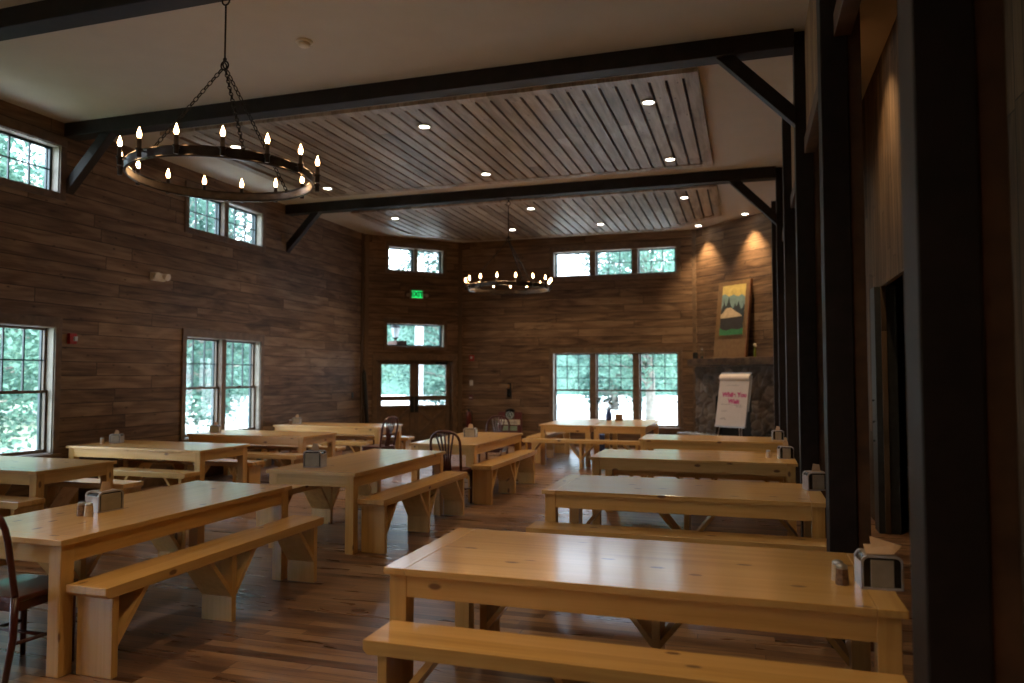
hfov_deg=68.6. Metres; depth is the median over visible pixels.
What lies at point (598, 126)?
ceiling panel
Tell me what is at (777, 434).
napkin dispenser
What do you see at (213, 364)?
grille
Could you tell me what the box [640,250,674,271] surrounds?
grille
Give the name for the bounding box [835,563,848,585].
salt
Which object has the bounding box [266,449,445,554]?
dining table
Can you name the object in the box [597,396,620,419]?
flower vase
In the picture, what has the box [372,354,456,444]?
door
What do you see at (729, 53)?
ceiling beam
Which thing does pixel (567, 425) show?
dining table
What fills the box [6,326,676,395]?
wooded hillside
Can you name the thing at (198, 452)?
dining table
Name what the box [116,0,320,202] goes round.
ring chandelier
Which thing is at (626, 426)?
dining table
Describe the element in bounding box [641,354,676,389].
grille
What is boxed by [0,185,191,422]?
broadleaf tree
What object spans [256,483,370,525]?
bench
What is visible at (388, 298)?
wall
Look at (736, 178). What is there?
ceiling beam
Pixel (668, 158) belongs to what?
recessed light
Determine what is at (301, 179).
candle holder
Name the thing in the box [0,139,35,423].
broadleaf tree
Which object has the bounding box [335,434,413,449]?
bench
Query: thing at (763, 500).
dining table
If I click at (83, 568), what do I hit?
bench
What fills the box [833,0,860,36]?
panel
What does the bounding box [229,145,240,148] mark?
recessed light
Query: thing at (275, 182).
candle holder
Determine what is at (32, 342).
broadleaf tree
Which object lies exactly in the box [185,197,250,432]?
broadleaf tree
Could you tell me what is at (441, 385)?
broadleaf tree
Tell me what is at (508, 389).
wall sconce
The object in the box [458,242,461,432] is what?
trim
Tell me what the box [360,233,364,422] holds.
trim
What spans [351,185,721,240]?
ceiling panel
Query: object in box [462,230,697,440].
wall
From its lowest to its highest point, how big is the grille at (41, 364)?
0.774 m
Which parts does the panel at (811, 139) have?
rail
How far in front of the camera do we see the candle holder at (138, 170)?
6.12 m
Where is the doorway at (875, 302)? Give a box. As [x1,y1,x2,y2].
[870,286,901,534]
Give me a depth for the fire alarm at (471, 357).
18.39 m
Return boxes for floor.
[0,445,913,682]
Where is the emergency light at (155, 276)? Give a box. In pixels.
[150,272,170,281]
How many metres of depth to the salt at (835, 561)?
3.30 m
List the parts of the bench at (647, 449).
seat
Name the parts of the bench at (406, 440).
seat, leg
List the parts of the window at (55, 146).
frame, sash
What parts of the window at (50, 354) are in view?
sash, sash, frame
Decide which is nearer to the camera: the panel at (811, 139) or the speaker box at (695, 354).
the panel at (811, 139)
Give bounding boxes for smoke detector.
[295,38,312,48]
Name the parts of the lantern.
lantern glass, lantern frame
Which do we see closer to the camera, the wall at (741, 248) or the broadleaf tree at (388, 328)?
the wall at (741, 248)
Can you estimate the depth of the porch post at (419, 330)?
20.05 m
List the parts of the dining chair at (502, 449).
seat rail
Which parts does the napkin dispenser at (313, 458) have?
plate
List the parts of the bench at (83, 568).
seat, leg, leg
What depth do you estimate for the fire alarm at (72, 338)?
9.84 m
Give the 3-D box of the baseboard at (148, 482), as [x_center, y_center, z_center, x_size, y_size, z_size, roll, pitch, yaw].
[-6.478,1.932,7.619,0.020,0.140,19.800,-1,-3,17]
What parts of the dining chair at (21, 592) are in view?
leg, leg, seat rail, seat, leg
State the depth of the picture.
15.63 m
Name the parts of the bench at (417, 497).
leg, seat, leg, leg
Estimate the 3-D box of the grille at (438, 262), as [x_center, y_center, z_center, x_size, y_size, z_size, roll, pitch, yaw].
[-2.045,-1.944,18.354,0.572,0.482,0.024,1,-3,-28]
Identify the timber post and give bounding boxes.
[771,201,778,429]
[775,167,786,437]
[782,118,799,483]
[792,31,825,536]
[816,0,873,651]
[897,0,1023,682]
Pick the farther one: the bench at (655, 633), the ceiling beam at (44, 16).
the ceiling beam at (44, 16)
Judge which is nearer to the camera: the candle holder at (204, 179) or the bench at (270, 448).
the candle holder at (204, 179)
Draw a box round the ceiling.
[0,0,896,242]
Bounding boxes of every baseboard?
[78,445,351,500]
[522,442,634,447]
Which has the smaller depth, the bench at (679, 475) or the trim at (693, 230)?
the bench at (679, 475)
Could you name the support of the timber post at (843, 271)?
on the floor
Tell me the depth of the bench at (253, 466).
10.19 m
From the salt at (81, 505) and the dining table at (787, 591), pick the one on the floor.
the dining table at (787, 591)
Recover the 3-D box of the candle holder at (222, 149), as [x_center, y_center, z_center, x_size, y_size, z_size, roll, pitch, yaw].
[-2.056,-1.426,5.333,0.065,0.220,0.071,-1,-3,17]
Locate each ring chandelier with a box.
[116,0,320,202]
[464,198,551,294]
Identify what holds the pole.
on the floor
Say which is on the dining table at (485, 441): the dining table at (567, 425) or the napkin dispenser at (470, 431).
the napkin dispenser at (470, 431)
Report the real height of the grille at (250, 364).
0.774 m
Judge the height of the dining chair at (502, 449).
0.980 m
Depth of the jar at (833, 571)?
3.30 m
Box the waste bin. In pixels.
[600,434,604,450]
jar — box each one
[77,505,84,515]
[831,564,835,580]
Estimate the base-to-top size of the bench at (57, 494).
0.505 m
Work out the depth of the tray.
14.45 m
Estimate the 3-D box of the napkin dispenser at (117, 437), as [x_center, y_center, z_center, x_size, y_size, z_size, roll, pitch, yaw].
[-5.333,1.280,10.122,0.146,0.173,0.120,0,-3,-3]
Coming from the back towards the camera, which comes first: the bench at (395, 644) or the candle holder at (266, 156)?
the candle holder at (266, 156)
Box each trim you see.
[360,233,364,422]
[363,234,369,440]
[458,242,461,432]
[691,229,696,431]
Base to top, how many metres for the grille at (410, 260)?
0.482 m
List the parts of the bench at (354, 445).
leg, seat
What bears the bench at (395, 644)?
on the floor
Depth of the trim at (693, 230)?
16.88 m
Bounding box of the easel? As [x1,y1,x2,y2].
[714,373,752,435]
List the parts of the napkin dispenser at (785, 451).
plate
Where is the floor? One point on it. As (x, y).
(283, 631)
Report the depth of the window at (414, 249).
18.11 m
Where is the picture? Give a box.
[713,278,752,357]
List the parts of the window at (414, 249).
sash, frame, sash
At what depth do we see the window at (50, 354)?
9.60 m
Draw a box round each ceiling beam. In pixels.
[0,0,228,40]
[64,28,794,194]
[285,166,776,252]
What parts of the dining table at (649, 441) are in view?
leg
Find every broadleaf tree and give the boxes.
[0,134,44,452]
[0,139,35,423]
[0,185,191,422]
[4,165,39,410]
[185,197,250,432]
[187,199,250,410]
[228,344,248,407]
[382,254,405,391]
[387,251,444,404]
[557,252,676,409]
[579,249,676,419]
[652,250,676,400]
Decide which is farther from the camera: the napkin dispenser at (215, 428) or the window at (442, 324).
the window at (442, 324)
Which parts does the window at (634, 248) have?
sash, sash, sash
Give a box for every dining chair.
[0,514,77,682]
[362,416,398,450]
[429,430,472,502]
[478,415,509,462]
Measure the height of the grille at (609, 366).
0.819 m
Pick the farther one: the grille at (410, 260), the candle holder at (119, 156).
the grille at (410, 260)
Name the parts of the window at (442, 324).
sash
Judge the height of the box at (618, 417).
0.185 m
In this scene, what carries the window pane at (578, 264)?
attached to the window at (634, 248)
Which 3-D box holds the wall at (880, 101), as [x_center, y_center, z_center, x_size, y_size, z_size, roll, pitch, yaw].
[2.925,-0.613,4.747,0.050,4.960,19.749,-1,-3,17]
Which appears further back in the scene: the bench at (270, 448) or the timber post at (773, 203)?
the timber post at (773, 203)
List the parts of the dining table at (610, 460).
leg, leg, leg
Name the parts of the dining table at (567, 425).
leg, leg, leg, leg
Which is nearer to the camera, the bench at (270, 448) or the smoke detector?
the smoke detector
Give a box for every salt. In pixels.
[77,502,85,515]
[84,502,93,516]
[766,450,770,457]
[831,559,842,580]
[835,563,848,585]
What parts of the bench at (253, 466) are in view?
leg, leg, seat, leg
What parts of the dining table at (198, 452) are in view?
leg, leg, leg, leg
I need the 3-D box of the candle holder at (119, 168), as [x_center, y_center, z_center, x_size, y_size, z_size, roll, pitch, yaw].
[-3.034,-1.404,5.830,0.074,0.220,0.061,-1,-3,17]
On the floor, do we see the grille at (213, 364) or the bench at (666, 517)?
the bench at (666, 517)
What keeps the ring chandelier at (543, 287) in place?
hanging from the ceiling beam at (736, 178)
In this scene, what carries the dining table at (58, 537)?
on the floor
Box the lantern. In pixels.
[388,325,406,344]
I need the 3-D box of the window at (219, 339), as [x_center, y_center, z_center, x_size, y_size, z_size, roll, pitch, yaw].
[-4.954,0.770,12.786,0.260,1.866,2.120,-1,-3,17]
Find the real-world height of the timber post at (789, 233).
4.960 m
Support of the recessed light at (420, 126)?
attached to the ceiling panel at (598, 126)
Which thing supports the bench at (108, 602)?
on the floor
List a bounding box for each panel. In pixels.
[160,67,713,197]
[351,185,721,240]
[790,126,794,207]
[804,0,818,152]
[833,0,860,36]
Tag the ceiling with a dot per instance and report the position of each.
(161, 61)
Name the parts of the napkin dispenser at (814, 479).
plate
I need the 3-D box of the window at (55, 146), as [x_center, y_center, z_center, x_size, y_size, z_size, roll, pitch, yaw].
[-6.250,-2.291,8.854,0.230,0.832,2.100,-1,-3,17]
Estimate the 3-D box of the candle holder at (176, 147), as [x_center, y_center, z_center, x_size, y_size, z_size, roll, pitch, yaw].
[-2.357,-1.429,5.285,0.052,0.220,0.077,-1,-3,17]
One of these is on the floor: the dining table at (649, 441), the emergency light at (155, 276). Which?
the dining table at (649, 441)
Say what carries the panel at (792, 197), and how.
attached to the ceiling
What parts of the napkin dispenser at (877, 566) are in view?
plate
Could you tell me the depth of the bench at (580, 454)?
13.38 m
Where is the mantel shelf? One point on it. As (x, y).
(766, 360)
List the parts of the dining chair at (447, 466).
seat, leg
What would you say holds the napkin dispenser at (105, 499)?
on the dining table at (58, 537)
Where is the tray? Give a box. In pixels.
[714,425,744,428]
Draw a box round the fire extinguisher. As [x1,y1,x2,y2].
[465,409,472,426]
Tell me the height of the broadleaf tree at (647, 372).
7.413 m
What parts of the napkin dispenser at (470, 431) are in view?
plate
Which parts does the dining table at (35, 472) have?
leg, leg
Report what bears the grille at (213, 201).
attached to the window at (258, 213)
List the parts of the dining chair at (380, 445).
seat, seat rail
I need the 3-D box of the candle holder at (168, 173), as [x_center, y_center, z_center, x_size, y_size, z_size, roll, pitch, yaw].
[-2.937,-1.376,6.426,0.077,0.220,0.052,-1,-3,17]
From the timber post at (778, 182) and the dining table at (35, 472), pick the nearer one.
the dining table at (35, 472)
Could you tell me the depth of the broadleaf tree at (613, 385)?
46.90 m
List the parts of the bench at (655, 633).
leg, leg, leg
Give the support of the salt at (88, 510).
on the dining table at (58, 537)
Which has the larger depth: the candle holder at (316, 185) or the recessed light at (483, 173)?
the recessed light at (483, 173)
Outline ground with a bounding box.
[0,395,676,453]
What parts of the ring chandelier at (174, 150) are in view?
chain, rod, chain, chain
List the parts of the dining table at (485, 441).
leg, leg, leg, leg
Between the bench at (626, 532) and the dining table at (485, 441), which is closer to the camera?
the bench at (626, 532)
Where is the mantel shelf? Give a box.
[687,356,772,365]
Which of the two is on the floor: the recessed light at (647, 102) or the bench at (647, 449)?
the bench at (647, 449)
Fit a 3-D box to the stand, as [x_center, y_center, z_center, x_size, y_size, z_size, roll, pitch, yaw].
[-0.042,2.029,17.782,0.620,0.880,0.280,-1,-3,17]
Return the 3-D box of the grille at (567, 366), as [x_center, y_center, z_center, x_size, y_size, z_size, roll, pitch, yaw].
[1.447,0.733,17.805,0.815,0.819,0.024,-1,-3,17]
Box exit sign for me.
[407,290,427,298]
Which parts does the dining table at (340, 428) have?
leg, leg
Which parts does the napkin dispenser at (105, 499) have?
plate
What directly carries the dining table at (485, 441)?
on the floor
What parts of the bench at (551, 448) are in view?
leg, seat, leg, leg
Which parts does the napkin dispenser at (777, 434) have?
plate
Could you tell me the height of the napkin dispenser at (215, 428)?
0.173 m
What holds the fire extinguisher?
attached to the wall at (509, 338)
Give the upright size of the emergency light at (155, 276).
0.120 m
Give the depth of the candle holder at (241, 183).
6.75 m
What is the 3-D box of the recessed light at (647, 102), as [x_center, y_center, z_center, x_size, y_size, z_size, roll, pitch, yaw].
[1.629,-2.852,8.948,0.190,0.010,0.190,-1,-3,17]
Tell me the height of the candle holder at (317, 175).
0.220 m
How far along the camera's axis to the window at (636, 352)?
17.39 m
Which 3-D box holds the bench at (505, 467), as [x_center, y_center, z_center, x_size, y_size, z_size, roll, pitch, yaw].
[-0.068,1.887,10.618,0.280,0.505,2.170,-1,-3,17]
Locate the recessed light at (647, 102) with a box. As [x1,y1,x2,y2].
[640,99,656,105]
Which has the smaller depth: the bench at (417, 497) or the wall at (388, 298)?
the bench at (417, 497)
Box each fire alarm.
[67,333,77,343]
[469,355,473,360]
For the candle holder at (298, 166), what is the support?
on the ring chandelier at (174, 150)
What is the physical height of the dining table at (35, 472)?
0.750 m
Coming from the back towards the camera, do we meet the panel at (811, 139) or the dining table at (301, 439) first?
the dining table at (301, 439)
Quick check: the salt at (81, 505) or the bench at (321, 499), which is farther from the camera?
the bench at (321, 499)
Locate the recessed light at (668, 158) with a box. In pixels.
[664,157,675,160]
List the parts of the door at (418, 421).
panel, pull handle, pull handle, panel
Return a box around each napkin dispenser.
[85,482,123,512]
[109,430,123,442]
[209,422,221,432]
[292,414,301,423]
[303,443,326,467]
[463,424,477,436]
[771,426,783,439]
[777,441,793,458]
[802,464,825,490]
[854,536,904,591]
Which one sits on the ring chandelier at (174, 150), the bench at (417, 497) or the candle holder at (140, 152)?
the candle holder at (140, 152)
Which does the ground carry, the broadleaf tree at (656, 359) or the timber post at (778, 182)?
the broadleaf tree at (656, 359)
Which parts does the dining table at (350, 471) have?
leg, leg, leg, leg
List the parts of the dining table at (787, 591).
leg, leg, leg, leg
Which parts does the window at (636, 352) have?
sash, sash, frame, sash, sash, sash, sash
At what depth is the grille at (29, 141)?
9.47 m
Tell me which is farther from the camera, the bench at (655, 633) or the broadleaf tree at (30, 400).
the broadleaf tree at (30, 400)
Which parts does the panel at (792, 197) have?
rail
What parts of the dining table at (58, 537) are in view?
leg, leg, leg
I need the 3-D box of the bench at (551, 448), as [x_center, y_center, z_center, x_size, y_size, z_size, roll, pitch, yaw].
[0.726,2.096,15.154,0.280,0.505,2.170,-1,-3,17]
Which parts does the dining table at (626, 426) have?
leg, leg, leg, leg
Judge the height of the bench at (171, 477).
0.505 m
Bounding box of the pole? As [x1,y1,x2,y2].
[362,369,368,422]
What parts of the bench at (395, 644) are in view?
leg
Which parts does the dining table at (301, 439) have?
leg, leg, leg, leg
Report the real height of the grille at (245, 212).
0.532 m
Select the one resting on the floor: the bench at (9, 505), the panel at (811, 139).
the bench at (9, 505)
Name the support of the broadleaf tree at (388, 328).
on the ground
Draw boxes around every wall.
[0,99,361,496]
[363,235,462,433]
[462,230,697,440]
[696,213,772,366]
[862,0,1023,633]
[887,274,907,466]
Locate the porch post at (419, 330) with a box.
[415,259,423,404]
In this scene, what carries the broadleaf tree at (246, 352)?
on the ground
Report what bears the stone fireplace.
on the floor
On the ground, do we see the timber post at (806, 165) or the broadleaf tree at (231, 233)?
the broadleaf tree at (231, 233)
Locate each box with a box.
[615,411,622,420]
[693,352,697,358]
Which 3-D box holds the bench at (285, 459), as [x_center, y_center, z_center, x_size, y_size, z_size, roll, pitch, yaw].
[-4.089,1.917,11.248,2.170,0.505,0.280,-1,-3,17]
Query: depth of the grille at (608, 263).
17.66 m
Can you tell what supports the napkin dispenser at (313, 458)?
on the dining table at (350, 471)
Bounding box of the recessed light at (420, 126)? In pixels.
[417,124,431,128]
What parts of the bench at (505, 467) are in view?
leg, seat, leg, leg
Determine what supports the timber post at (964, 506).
on the floor
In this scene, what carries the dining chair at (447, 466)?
on the floor
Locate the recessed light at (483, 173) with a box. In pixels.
[480,172,491,175]
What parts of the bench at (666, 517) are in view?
leg, seat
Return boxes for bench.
[0,478,143,508]
[0,495,44,516]
[0,531,184,607]
[66,515,323,678]
[98,467,200,485]
[128,459,264,491]
[221,452,302,482]
[247,444,345,466]
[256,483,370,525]
[261,440,372,466]
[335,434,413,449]
[357,471,467,553]
[363,620,907,682]
[471,449,536,504]
[480,604,848,668]
[522,438,639,468]
[526,432,564,463]
[526,521,826,551]
[581,509,799,536]
[613,470,782,481]
[647,449,776,479]
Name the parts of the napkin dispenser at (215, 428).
plate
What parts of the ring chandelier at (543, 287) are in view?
chain, rod, chain, chain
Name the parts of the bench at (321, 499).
leg, seat, leg, leg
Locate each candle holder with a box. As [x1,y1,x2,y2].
[116,136,125,164]
[116,153,122,174]
[135,127,144,157]
[135,161,139,185]
[165,169,169,193]
[172,123,180,153]
[202,175,205,199]
[219,126,225,155]
[240,179,243,202]
[263,133,270,162]
[273,179,277,202]
[295,144,303,172]
[300,177,303,198]
[312,156,320,182]
[314,183,319,191]
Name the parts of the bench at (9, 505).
seat, leg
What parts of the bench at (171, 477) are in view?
leg, seat, leg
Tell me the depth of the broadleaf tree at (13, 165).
38.51 m
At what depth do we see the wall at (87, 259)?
11.29 m
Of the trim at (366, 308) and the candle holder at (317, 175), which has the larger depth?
the trim at (366, 308)
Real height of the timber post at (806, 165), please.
4.960 m
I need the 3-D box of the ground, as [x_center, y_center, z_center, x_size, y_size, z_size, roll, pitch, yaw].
[-6.804,3.451,28.221,150.000,0.100,170.000,-1,-3,17]
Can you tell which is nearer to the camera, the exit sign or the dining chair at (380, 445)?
the dining chair at (380, 445)
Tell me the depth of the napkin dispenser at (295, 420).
14.12 m
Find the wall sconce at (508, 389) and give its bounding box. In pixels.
[506,383,510,396]
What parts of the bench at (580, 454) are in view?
leg, seat, leg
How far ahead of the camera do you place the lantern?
18.44 m
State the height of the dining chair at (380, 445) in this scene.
0.980 m
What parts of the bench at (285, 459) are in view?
leg, seat, leg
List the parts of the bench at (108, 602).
leg, seat, leg, leg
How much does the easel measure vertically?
1.719 m
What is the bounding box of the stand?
[498,409,523,445]
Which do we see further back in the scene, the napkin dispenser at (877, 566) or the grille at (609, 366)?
the grille at (609, 366)
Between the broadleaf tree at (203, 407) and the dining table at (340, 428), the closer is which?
the dining table at (340, 428)
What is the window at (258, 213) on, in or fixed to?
in the wall at (87, 259)
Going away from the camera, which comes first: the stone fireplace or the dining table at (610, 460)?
the dining table at (610, 460)
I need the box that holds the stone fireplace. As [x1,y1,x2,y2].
[677,356,773,436]
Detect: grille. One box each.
[0,136,48,183]
[0,328,43,390]
[187,340,215,386]
[190,198,217,231]
[226,343,252,385]
[229,209,254,241]
[389,250,411,269]
[418,252,439,271]
[556,355,589,388]
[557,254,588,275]
[597,252,630,273]
[598,355,632,389]
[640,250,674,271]
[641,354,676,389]
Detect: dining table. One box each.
[0,456,116,510]
[0,481,291,677]
[66,440,249,503]
[187,430,336,474]
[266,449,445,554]
[273,422,402,465]
[383,528,908,680]
[409,432,522,501]
[539,418,609,466]
[541,474,825,537]
[590,449,797,535]
[592,419,659,453]
[638,434,786,482]
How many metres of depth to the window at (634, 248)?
17.51 m
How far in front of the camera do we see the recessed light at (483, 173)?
12.13 m
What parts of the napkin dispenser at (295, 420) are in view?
plate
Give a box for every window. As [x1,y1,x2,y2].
[0,115,67,200]
[0,313,62,457]
[179,328,264,441]
[184,180,266,251]
[384,318,446,350]
[385,241,446,276]
[549,240,680,281]
[549,347,683,433]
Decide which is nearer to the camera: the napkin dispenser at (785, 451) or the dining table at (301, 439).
the napkin dispenser at (785, 451)
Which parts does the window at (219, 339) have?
sash, sash, frame, sash, sash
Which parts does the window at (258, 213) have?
sash, frame, sash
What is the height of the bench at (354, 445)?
0.505 m
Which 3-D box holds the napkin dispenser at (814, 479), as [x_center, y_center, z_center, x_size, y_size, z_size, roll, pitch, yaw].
[2.413,1.073,5.960,0.166,0.204,0.136,0,-3,3]
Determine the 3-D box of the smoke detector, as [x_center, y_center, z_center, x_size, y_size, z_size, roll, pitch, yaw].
[-2.059,-2.944,7.427,0.170,0.055,0.170,-1,-3,17]
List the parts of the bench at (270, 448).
leg, seat, leg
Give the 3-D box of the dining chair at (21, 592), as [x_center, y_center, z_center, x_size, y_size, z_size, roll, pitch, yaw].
[-2.799,1.358,4.208,0.449,0.980,0.511,-1,-3,17]
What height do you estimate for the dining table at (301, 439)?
0.750 m
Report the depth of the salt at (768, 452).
8.25 m
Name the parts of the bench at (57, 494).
leg, seat, leg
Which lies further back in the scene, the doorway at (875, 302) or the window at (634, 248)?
the window at (634, 248)
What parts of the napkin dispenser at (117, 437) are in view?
plate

